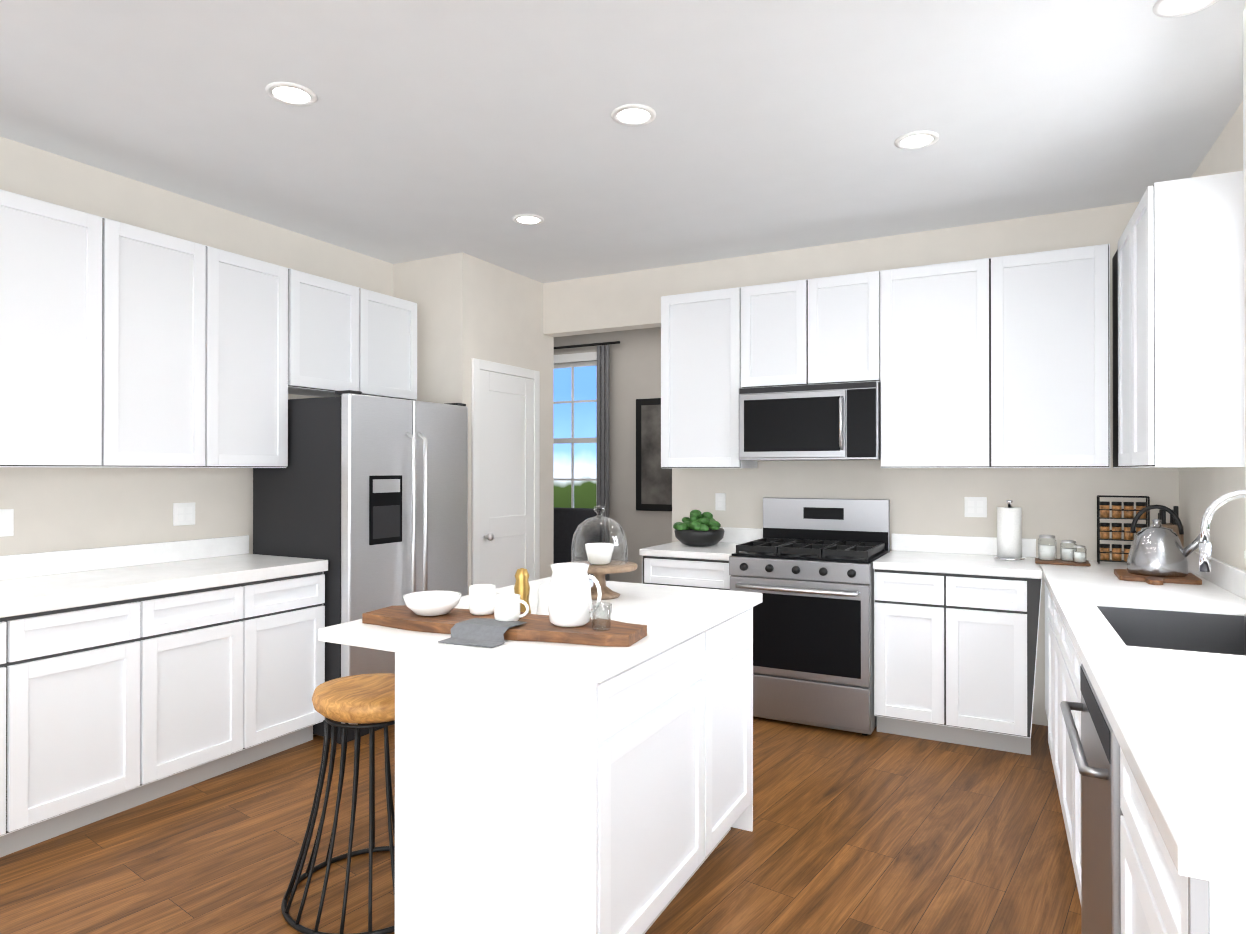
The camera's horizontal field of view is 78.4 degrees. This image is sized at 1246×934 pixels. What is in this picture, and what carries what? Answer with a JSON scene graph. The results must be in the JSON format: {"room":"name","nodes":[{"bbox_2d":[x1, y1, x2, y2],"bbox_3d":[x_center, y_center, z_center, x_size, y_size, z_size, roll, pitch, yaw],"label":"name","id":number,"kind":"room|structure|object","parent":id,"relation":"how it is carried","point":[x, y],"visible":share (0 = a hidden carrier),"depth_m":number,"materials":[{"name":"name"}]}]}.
{"room":"kitchen","nodes":[
{"label":"kitchen","id":0,"kind":"room"},
{"bbox_2d":[0,136,392,555],"bbox_3d":[-3.323,0.006,1.929,0.120,2.780,7.350,0,0,28],"label":"wall","id":1,"kind":"structure","parent":0,"point":[58,509],"depth_m":3.67,"materials":[{"name":"paint"}]},
{"bbox_2d":[0,509,13,536],"bbox_3d":[-2.595,0.233,3.166,0.007,0.114,0.115,0,0,28],"label":"electrical outlet","id":2,"kind":"object","parent":1,"relation":"attached to","point":[6,522],"visible":1,"depth_m":3.19,"materials":[{"name":"white plastic"}]},
{"bbox_2d":[0,189,123,467],"bbox_3d":[-2.446,-0.529,3.094,0.336,1.060,0.580,0,0,28],"label":"upper cabinet","id":3,"kind":"object","parent":1,"relation":"attached to","point":[123,345],"depth_m":3.08,"materials":[{"name":"white wood"}]},
{"bbox_2d":[0,535,251,578],"bbox_3d":[-2.800,0.418,2.761,0.018,0.100,3.200,0,0,28],"label":"backsplash","id":4,"kind":"structure","parent":1,"relation":"attached to","point":[90,559],"depth_m":3.56,"materials":[{"name":"white stone"}]},
{"bbox_2d":[124,223,223,467],"bbox_3d":[-2.232,-0.527,3.497,0.336,1.060,0.581,0,0,28],"label":"upper cabinet","id":5,"kind":"object","parent":1,"relation":"attached to","point":[174,286],"depth_m":3.49,"materials":[{"name":"white wood"}]},
{"bbox_2d":[173,502,194,525],"bbox_3d":[-2.223,0.238,3.868,0.007,0.114,0.115,0,0,28],"label":"electrical outlet","id":6,"kind":"object","parent":1,"relation":"attached to","point":[183,513],"visible":1,"depth_m":3.86,"materials":[{"name":"white plastic"}]},
{"bbox_2d":[224,251,303,467],"bbox_3d":[-2.016,-0.526,3.904,0.336,1.060,0.586,0,0,28],"label":"upper cabinet","id":7,"kind":"object","parent":1,"relation":"attached to","point":[264,301],"depth_m":3.88,"materials":[{"name":"white wood"}]},
{"bbox_2d":[304,272,416,400],"bbox_3d":[-1.682,-0.738,4.536,0.336,0.630,0.970,0,0,28],"label":"upper cabinet","id":8,"kind":"object","parent":1,"relation":"attached to","point":[356,338],"depth_m":4.44,"materials":[{"name":"white wood"}]},
{"bbox_2d":[393,252,553,594],"bbox_3d":[-1.093,0.021,5.505,0.715,2.780,1.060,0,0,28],"label":"wall","id":9,"kind":"structure","parent":0,"point":[469,307],"depth_m":5.06,"materials":[{"name":"paint"}]},
{"bbox_2d":[471,358,539,588],"bbox_3d":[-0.769,0.353,5.259,0.082,2.115,0.760,0,0,28],"label":"pantry door","id":10,"kind":"structure","parent":9,"relation":"in","point":[505,477],"depth_m":5.25,"materials":[{"name":"white wood"}]},
{"bbox_2d":[0,716,1081,933],"bbox_3d":[-1.225,1.448,2.254,6.888,0.100,10.300,0,0,28],"label":"floor","id":11,"kind":"structure","parent":0,"point":[875,832],"depth_m":2.76,"materials":[{"name":"brown wood"}]},
{"bbox_2d":[0,615,35,856],"bbox_3d":[-2.536,0.962,2.617,0.617,0.874,0.581,0,0,28],"label":"base cabinet","id":12,"kind":"object","parent":11,"relation":"on","point":[18,635],"depth_m":2.71,"materials":[{"name":"white wood"}]},
{"bbox_2d":[36,595,163,843],"bbox_3d":[-2.322,0.964,3.021,0.617,0.874,0.581,0,0,28],"label":"base cabinet","id":13,"kind":"object","parent":11,"relation":"on","point":[131,676],"depth_m":2.95,"materials":[{"name":"white wood"}]},
{"bbox_2d":[0,555,327,618],"bbox_3d":[-2.527,0.495,2.617,0.634,0.056,3.200,0,0,28],"label":"countertop","id":14,"kind":"structure","parent":13,"relation":"on","point":[33,594],"depth_m":3.22,"materials":[{"name":"white stone"}]},
{"bbox_2d":[164,583,259,795],"bbox_3d":[-2.108,0.965,3.425,0.617,0.874,0.581,0,0,28],"label":"base cabinet","id":15,"kind":"object","parent":11,"relation":"on","point":[212,636],"depth_m":3.36,"materials":[{"name":"white wood"}]},
{"bbox_2d":[260,571,324,758],"bbox_3d":[-1.908,0.967,3.803,0.617,0.874,0.520,0,0,28],"label":"base cabinet","id":16,"kind":"object","parent":11,"relation":"on","point":[292,611],"depth_m":3.72,"materials":[{"name":"white wood"}]},
{"bbox_2d":[281,673,394,933],"bbox_3d":[-0.829,1.060,2.521,0.547,0.676,0.547,0,0,28],"label":"bar stool","id":17,"kind":"object","parent":11,"relation":"on","point":[361,700],"visible":0.62,"depth_m":2.38,"materials":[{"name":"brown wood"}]},
{"bbox_2d":[253,390,467,743],"bbox_3d":[-1.458,0.510,4.395,0.806,1.792,0.922,0,0,28],"label":"refrigerator","id":18,"kind":"object","parent":11,"relation":"on","point":[366,496],"visible":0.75,"depth_m":4.03,"materials":[{"name":"grey metal"}]},
{"bbox_2d":[395,609,752,933],"bbox_3d":[-0.075,0.962,2.558,0.663,0.874,1.214,0,0,28],"label":"kitchen island","id":19,"kind":"object","parent":11,"relation":"on","point":[551,788],"depth_m":2.07,"materials":[{"name":"white wood"}]},
{"bbox_2d":[318,577,761,684],"bbox_3d":[-0.188,0.504,2.619,0.975,0.038,1.270,0,0,28],"label":"island countertop","id":20,"kind":"structure","parent":19,"relation":"on","point":[673,616],"depth_m":2.20,"materials":[{"name":"white stone"}]},
{"bbox_2d":[438,618,525,647],"bbox_3d":[-0.396,0.463,2.143,0.187,0.040,0.175,0,0,21],"label":"napkin","id":21,"kind":"object","parent":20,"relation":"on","point":[486,632],"visible":0.96,"depth_m":2.13,"materials":[{"name":"grey fabric"}]},
{"bbox_2d":[362,605,646,646],"bbox_3d":[-0.367,0.468,2.274,0.880,0.030,0.244,0,0,21],"label":"serving board","id":22,"kind":"object","parent":20,"relation":"on","point":[539,628],"visible":0.69,"depth_m":2.18,"materials":[{"name":"brown wood"}]},
{"bbox_2d":[403,591,461,615],"bbox_3d":[-0.586,0.423,2.346,0.176,0.058,0.176,0,0,28],"label":"bowl","id":23,"kind":"object","parent":22,"relation":"on","point":[429,603],"visible":1,"depth_m":2.30,"materials":[{"name":"white ceramic"}]},
{"bbox_2d":[469,584,502,615],"bbox_3d":[-0.428,0.409,2.358,0.085,0.085,0.095,0,0,28],"label":"mug","id":24,"kind":"object","parent":22,"relation":"on","point":[481,599],"visible":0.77,"depth_m":2.32,"materials":[{"name":"white ceramic"}]},
{"bbox_2d":[494,593,528,620],"bbox_3d":[-0.327,0.414,2.230,0.102,0.075,0.076,0,0,28],"label":"mug","id":25,"kind":"object","parent":22,"relation":"on","point":[506,606],"visible":0.96,"depth_m":2.21,"materials":[{"name":"white ceramic"}]},
{"bbox_2d":[548,563,601,626],"bbox_3d":[-0.137,0.366,2.184,0.163,0.170,0.128,0,0,28],"label":"pitcher","id":26,"kind":"object","parent":22,"relation":"on","point":[569,600],"visible":0.96,"depth_m":2.14,"materials":[{"name":"white ceramic"}]},
{"bbox_2d":[591,602,611,630],"bbox_3d":[-0.060,0.416,2.124,0.060,0.070,0.059,0,0,28],"label":"tumbler","id":27,"kind":"object","parent":22,"relation":"on","point":[593,611],"visible":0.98,"depth_m":2.11,"materials":[{"name":"clear glass"}]},
{"bbox_2d":[514,568,530,613],"bbox_3d":[-0.329,0.406,2.485,0.060,0.155,0.059,0,0,28],"label":"pepper mill","id":28,"kind":"object","parent":20,"relation":"on","point":[522,587],"visible":0.69,"depth_m":2.47,"materials":[{"name":"gold metal"}]},
{"bbox_2d":[537,584,548,614],"bbox_3d":[-0.253,0.431,2.479,0.056,0.105,0.055,0,0,28],"label":"salt shaker","id":29,"kind":"object","parent":20,"relation":"on","point":[543,594],"visible":0.6,"depth_m":2.46,"materials":[{"name":"white ceramic"}]},
{"bbox_2d":[567,560,636,599],"bbox_3d":[-0.088,0.425,2.855,0.284,0.120,0.284,0,0,28],"label":"cake stand","id":30,"kind":"object","parent":20,"relation":"on","point":[599,572],"visible":0.48,"depth_m":2.81,"materials":[{"name":"brown wood"}]},
{"bbox_2d":[571,505,627,566],"bbox_3d":[-0.088,0.254,2.856,0.210,0.220,0.210,0,0,28],"label":"cloche","id":31,"kind":"object","parent":30,"relation":"on","point":[578,544],"visible":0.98,"depth_m":2.84,"materials":[{"name":"clear glass"}]},
{"bbox_2d":[585,543,613,564],"bbox_3d":[-0.088,0.326,2.856,0.110,0.075,0.110,0,0,28],"label":"teacup","id":32,"kind":"object","parent":30,"relation":"on","point":[598,554],"depth_m":2.82,"materials":[{"name":"white ceramic"}]},
{"bbox_2d":[553,507,601,579],"bbox_3d":[-0.514,0.885,6.406,0.500,1.060,0.500,0,0,28],"label":"chair","id":33,"kind":"object","parent":11,"relation":"on","point":[567,521],"visible":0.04,"depth_m":6.60,"materials":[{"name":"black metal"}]},
{"bbox_2d":[642,555,730,589],"bbox_3d":[0.506,0.971,4.743,0.580,0.874,0.617,0,0,28],"label":"base cabinet","id":34,"kind":"object","parent":11,"relation":"on","point":[695,573],"depth_m":4.47,"materials":[{"name":"white wood"}]},
{"bbox_2d":[639,541,741,562],"bbox_3d":[0.502,0.513,4.738,0.580,0.038,0.634,0,0,28],"label":"countertop","id":35,"kind":"structure","parent":34,"relation":"on","point":[677,550],"depth_m":4.53,"materials":[{"name":"white stone"}]},
{"bbox_2d":[673,510,724,546],"bbox_3d":[0.480,0.380,4.807,0.319,0.226,0.316,0,0,28],"label":"fruit bowl","id":36,"kind":"object","parent":35,"relation":"on","point":[697,528],"visible":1,"depth_m":4.71,"materials":[{"name":"green plant"}]},
{"bbox_2d":[729,497,889,735],"bbox_3d":[1.072,0.799,4.366,0.763,1.215,0.722,0,0,28],"label":"range","id":37,"kind":"object","parent":11,"relation":"on","point":[804,566],"visible":0.92,"depth_m":4.11,"materials":[{"name":"silver metal"}]},
{"bbox_2d":[874,571,1041,754],"bbox_3d":[1.788,0.968,4.064,0.772,0.874,0.617,0,0,28],"label":"base cabinet","id":38,"kind":"object","parent":11,"relation":"on","point":[956,624],"depth_m":3.79,"materials":[{"name":"white wood"}]},
{"bbox_2d":[873,551,1042,578],"bbox_3d":[1.785,0.510,4.058,0.773,0.038,0.634,0,0,28],"label":"countertop","id":39,"kind":"structure","parent":38,"relation":"on","point":[937,562],"depth_m":3.88,"materials":[{"name":"white stone"}]},
{"bbox_2d":[994,500,1024,560],"bbox_3d":[2.057,0.332,4.063,0.150,0.316,0.150,0,0,28],"label":"paper towel holder","id":40,"kind":"object","parent":39,"relation":"on","point":[1009,532],"visible":1,"depth_m":4.02,"materials":[{"name":"white paper"}]},
{"bbox_2d":[1045,611,1046,714],"bbox_3d":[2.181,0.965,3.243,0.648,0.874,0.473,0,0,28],"label":"base cabinet","id":41,"kind":"object","parent":11,"relation":"on","point":[1045,611],"depth_m":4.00,"materials":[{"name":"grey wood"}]},
{"bbox_2d":[1059,663,1079,686],"bbox_3d":[1.792,1.063,2.451,0.647,0.670,0.491,0,0,28],"label":"base cabinet","id":42,"kind":"object","parent":11,"relation":"on","point":[1066,674],"depth_m":2.58,"materials":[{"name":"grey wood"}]},
{"bbox_2d":[1059,683,1080,902],"bbox_3d":[1.631,1.062,2.146,0.647,0.670,0.450,0,0,28],"label":"base cabinet","id":43,"kind":"object","parent":11,"relation":"on","point":[1069,775],"depth_m":2.56,"materials":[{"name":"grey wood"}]},
{"bbox_2d":[1060,664,1122,933],"bbox_3d":[1.367,0.961,1.692,0.676,0.868,0.620,0,0,28],"label":"dishwasher","id":44,"kind":"object","parent":11,"relation":"on","point":[1096,750],"visible":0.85,"depth_m":1.72,"materials":[{"name":"grey metal"}]},
{"bbox_2d":[1047,611,1242,793],"bbox_3d":[1.993,0.963,2.887,0.648,0.874,0.579,0,0,28],"label":"base cabinet","id":45,"kind":"object","parent":11,"relation":"on","point":[1157,632],"depth_m":2.65,"materials":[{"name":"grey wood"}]},
{"bbox_2d":[1120,823,1245,933],"bbox_3d":[1.140,0.956,1.118,0.638,0.874,0.639,0,0,28],"label":"base cabinet","id":46,"kind":"object","parent":11,"relation":"on","point":[1150,904],"depth_m":1.10,"materials":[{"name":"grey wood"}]},
{"bbox_2d":[1039,560,1245,890],"bbox_3d":[1.759,0.503,2.415,0.758,0.038,3.556,0,0,28],"label":"countertop","id":47,"kind":"structure","parent":46,"relation":"on","point":[1176,716],"depth_m":1.51,"materials":[{"name":"white stone"}]},
{"bbox_2d":[1035,535,1090,565],"bbox_3d":[2.231,0.418,3.879,0.240,0.142,0.170,0,0,28],"label":"tray","id":48,"kind":"object","parent":47,"relation":"on","point":[1068,555],"visible":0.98,"depth_m":3.86,"materials":[{"name":"brown wood"}]},
{"bbox_2d":[1097,495,1149,563],"bbox_3d":[2.521,0.318,3.851,0.217,0.344,0.083,0,0,28],"label":"spice rack","id":49,"kind":"object","parent":47,"relation":"on","point":[1104,531],"visible":0.83,"depth_m":3.85,"materials":[{"name":"black metal"}]},
{"bbox_2d":[1114,569,1201,584],"bbox_3d":[2.308,0.478,3.298,0.290,0.018,0.375,0,0,28],"label":"board","id":50,"kind":"object","parent":47,"relation":"on","point":[1126,575],"visible":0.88,"depth_m":3.23,"materials":[{"name":"brown wood"}]},
{"bbox_2d":[1127,505,1199,576],"bbox_3d":[2.362,0.316,3.324,0.283,0.304,0.222,0,0,28],"label":"kettle","id":51,"kind":"object","parent":50,"relation":"on","point":[1157,549],"visible":1,"depth_m":3.27,"materials":[{"name":"silver metal"}]},
{"bbox_2d":[1158,506,1183,548],"bbox_3d":[2.675,0.339,3.746,0.100,0.300,0.180,0,0,28],"label":"knife block","id":52,"kind":"object","parent":47,"relation":"on","point":[1172,524],"visible":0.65,"depth_m":3.68,"materials":[{"name":"brown wood"}]},
{"bbox_2d":[1199,490,1245,571],"bbox_3d":[1.835,0.274,2.222,0.253,0.416,0.094,0,0,28],"label":"faucet","id":53,"kind":"object","parent":47,"relation":"on","point":[1205,543],"visible":1,"depth_m":2.27,"materials":[{"name":"silver metal"}]},
{"bbox_2d":[554,327,671,582],"bbox_3d":[1.073,0.026,6.599,6.488,2.780,0.120,0,0,28],"label":"wall","id":54,"kind":"structure","parent":0,"point":[635,364],"depth_m":7.07,"materials":[{"name":"paint"}]},
{"bbox_2d":[554,352,596,508],"bbox_3d":[-0.639,-0.256,7.468,1.110,1.670,0.088,0,0,28],"label":"window","id":55,"kind":"structure","parent":54,"relation":"in","point":[576,358],"depth_m":7.39,"materials":[{"name":"white wood"}]},
{"bbox_2d":[554,341,619,580],"bbox_3d":[-0.658,0.118,7.367,1.410,2.562,0.047,0,0,28],"label":"curtain","id":56,"kind":"object","parent":54,"relation":"hanging from","point":[603,417],"visible":0.58,"depth_m":7.10,"materials":[{"name":"fabric"}]},
{"bbox_2d":[636,398,671,510],"bbox_3d":[0.418,-0.113,6.858,0.670,1.020,0.032,0,0,28],"label":"picture frame","id":57,"kind":"object","parent":54,"relation":"attached to","point":[653,485],"visible":0.52,"depth_m":6.93,"materials":[{"name":"black metal"}]},
{"bbox_2d":[0,0,1245,282],"bbox_3d":[-1.225,-1.433,2.266,6.888,0.100,10.300,0,0,28],"label":"ceiling","id":58,"kind":"structure","parent":0,"point":[424,128],"depth_m":2.97,"materials":[{"name":"paint"}]},
{"bbox_2d":[265,82,316,105],"bbox_3d":[-1.225,-1.376,2.820,0.176,0.007,0.176,0,0,28],"label":"recessed light","id":59,"kind":"object","parent":58,"relation":"in","point":[290,93],"visible":1,"depth_m":2.81,"materials":[{"name":"white plastic"}]},
{"bbox_2d":[512,214,543,224],"bbox_3d":[-0.525,-1.370,4.230,0.176,0.007,0.176,0,0,28],"label":"recessed light","id":60,"kind":"object","parent":58,"relation":"in","point":[528,219],"visible":1,"depth_m":4.23,"materials":[{"name":"white plastic"}]},
{"bbox_2d":[611,104,655,125],"bbox_3d":[0.042,-1.375,2.988,0.176,0.007,0.176,0,0,28],"label":"recessed light","id":61,"kind":"object","parent":58,"relation":"in","point":[633,114],"visible":1,"depth_m":2.98,"materials":[{"name":"white plastic"}]},
{"bbox_2d":[895,131,938,149],"bbox_3d":[1.237,-1.375,3.215,0.176,0.007,0.176,0,0,28],"label":"recessed light","id":62,"kind":"object","parent":58,"relation":"in","point":[915,140],"visible":1,"depth_m":3.21,"materials":[{"name":"white plastic"}]},
{"bbox_2d":[1153,0,1217,17],"bbox_3d":[1.671,-1.379,2.253,0.176,0.007,0.176,0,0,28],"label":"recessed light","id":63,"kind":"object","parent":58,"relation":"in","point":[1169,8],"visible":1,"depth_m":2.29,"materials":[{"name":"white plastic"}]},
{"bbox_2d":[543,202,1178,725],"bbox_3d":[1.333,0.018,4.741,4.288,2.780,0.140,0,0,28],"label":"wall","id":64,"kind":"structure","parent":0,"point":[1060,504],"depth_m":4.48,"materials":[{"name":"paint"}]},
{"bbox_2d":[661,286,757,467],"bbox_3d":[0.578,-0.541,4.870,0.594,1.100,0.336,0,0,28],"label":"upper cabinet","id":65,"kind":"object","parent":64,"relation":"attached to","point":[707,336],"depth_m":4.73,"materials":[{"name":"white wood"}]},
{"bbox_2d":[715,493,725,510],"bbox_3d":[0.641,0.229,5.023,0.070,0.114,0.007,0,0,28],"label":"electrical outlet","id":66,"kind":"object","parent":64,"relation":"attached to","point":[720,501],"visible":1,"depth_m":5.02,"materials":[{"name":"white plastic"}]},
{"bbox_2d":[753,271,880,387],"bbox_3d":[1.145,-0.784,4.571,0.811,0.618,0.336,0,0,28],"label":"upper cabinet","id":67,"kind":"object","parent":64,"relation":"attached to","point":[824,330],"depth_m":4.40,"materials":[{"name":"white wood"}]},
{"bbox_2d":[739,381,880,460],"bbox_3d":[1.120,-0.256,4.522,0.802,0.431,0.439,0,0,28],"label":"microwave","id":68,"kind":"object","parent":67,"relation":"attached to","point":[830,422],"visible":0.94,"depth_m":4.35,"materials":[{"name":"silver metal"}]},
{"bbox_2d":[718,527,1034,554],"bbox_3d":[1.320,0.443,4.653,2.106,0.099,0.019,0,0,28],"label":"backsplash","id":69,"kind":"structure","parent":64,"relation":"attached to","point":[962,545],"depth_m":4.39,"materials":[{"name":"white stone"}]},
{"bbox_2d":[964,497,986,516],"bbox_3d":[1.990,0.226,4.308,0.115,0.114,0.007,0,0,28],"label":"electrical outlet","id":70,"kind":"object","parent":64,"relation":"attached to","point":[975,506],"visible":1,"depth_m":4.31,"materials":[{"name":"white plastic"}]},
{"bbox_2d":[881,244,1109,467],"bbox_3d":[1.953,-0.545,4.142,1.142,1.100,0.336,0,0,28],"label":"upper cabinet","id":71,"kind":"object","parent":64,"relation":"attached to","point":[999,362],"depth_m":3.95,"materials":[{"name":"white wood"}]},
{"bbox_2d":[1179,101,1245,570],"bbox_3d":[1.414,0.002,0.836,0.462,2.780,9.798,0,0,28],"label":"wall","id":72,"kind":"structure","parent":0,"point":[1201,490],"depth_m":3.15,"materials":[{"name":"paint"}]},
{"bbox_2d":[1112,172,1231,467],"bbox_3d":[2.433,-0.548,3.413,0.330,1.100,1.171,0,0,28],"label":"upper cabinet","id":73,"kind":"object","parent":72,"relation":"attached to","point":[1179,317],"depth_m":2.92,"materials":[{"name":"white wood"}]},
{"bbox_2d":[1232,7,1245,466],"bbox_3d":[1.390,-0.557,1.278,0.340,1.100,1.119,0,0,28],"label":"upper cabinet","id":74,"kind":"object","parent":72,"relation":"attached to","point":[1238,177],"depth_m":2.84,"materials":[{"name":"white wood"}]},
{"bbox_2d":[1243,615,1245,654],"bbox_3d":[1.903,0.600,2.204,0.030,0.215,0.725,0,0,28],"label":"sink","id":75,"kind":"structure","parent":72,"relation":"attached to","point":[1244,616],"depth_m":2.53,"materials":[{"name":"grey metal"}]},
{"bbox_2d":[1244,462,1245,558],"bbox_3d":[2.065,-0.302,2.253,0.162,1.340,1.180,0,0,28],"label":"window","id":76,"kind":"structure","parent":72,"relation":"in","point":[1245,504],"depth_m":2.80,"materials":[{"name":"white"}]},
{"label":"outside","id":77,"kind":"structure","parent":0,"visible":0},
{"bbox_2d":[554,366,595,508],"bbox_3d":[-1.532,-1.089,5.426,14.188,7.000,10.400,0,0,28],"label":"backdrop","id":78,"kind":"structure","parent":77,"point":[584,427],"depth_m":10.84,"materials":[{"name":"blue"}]}
]}

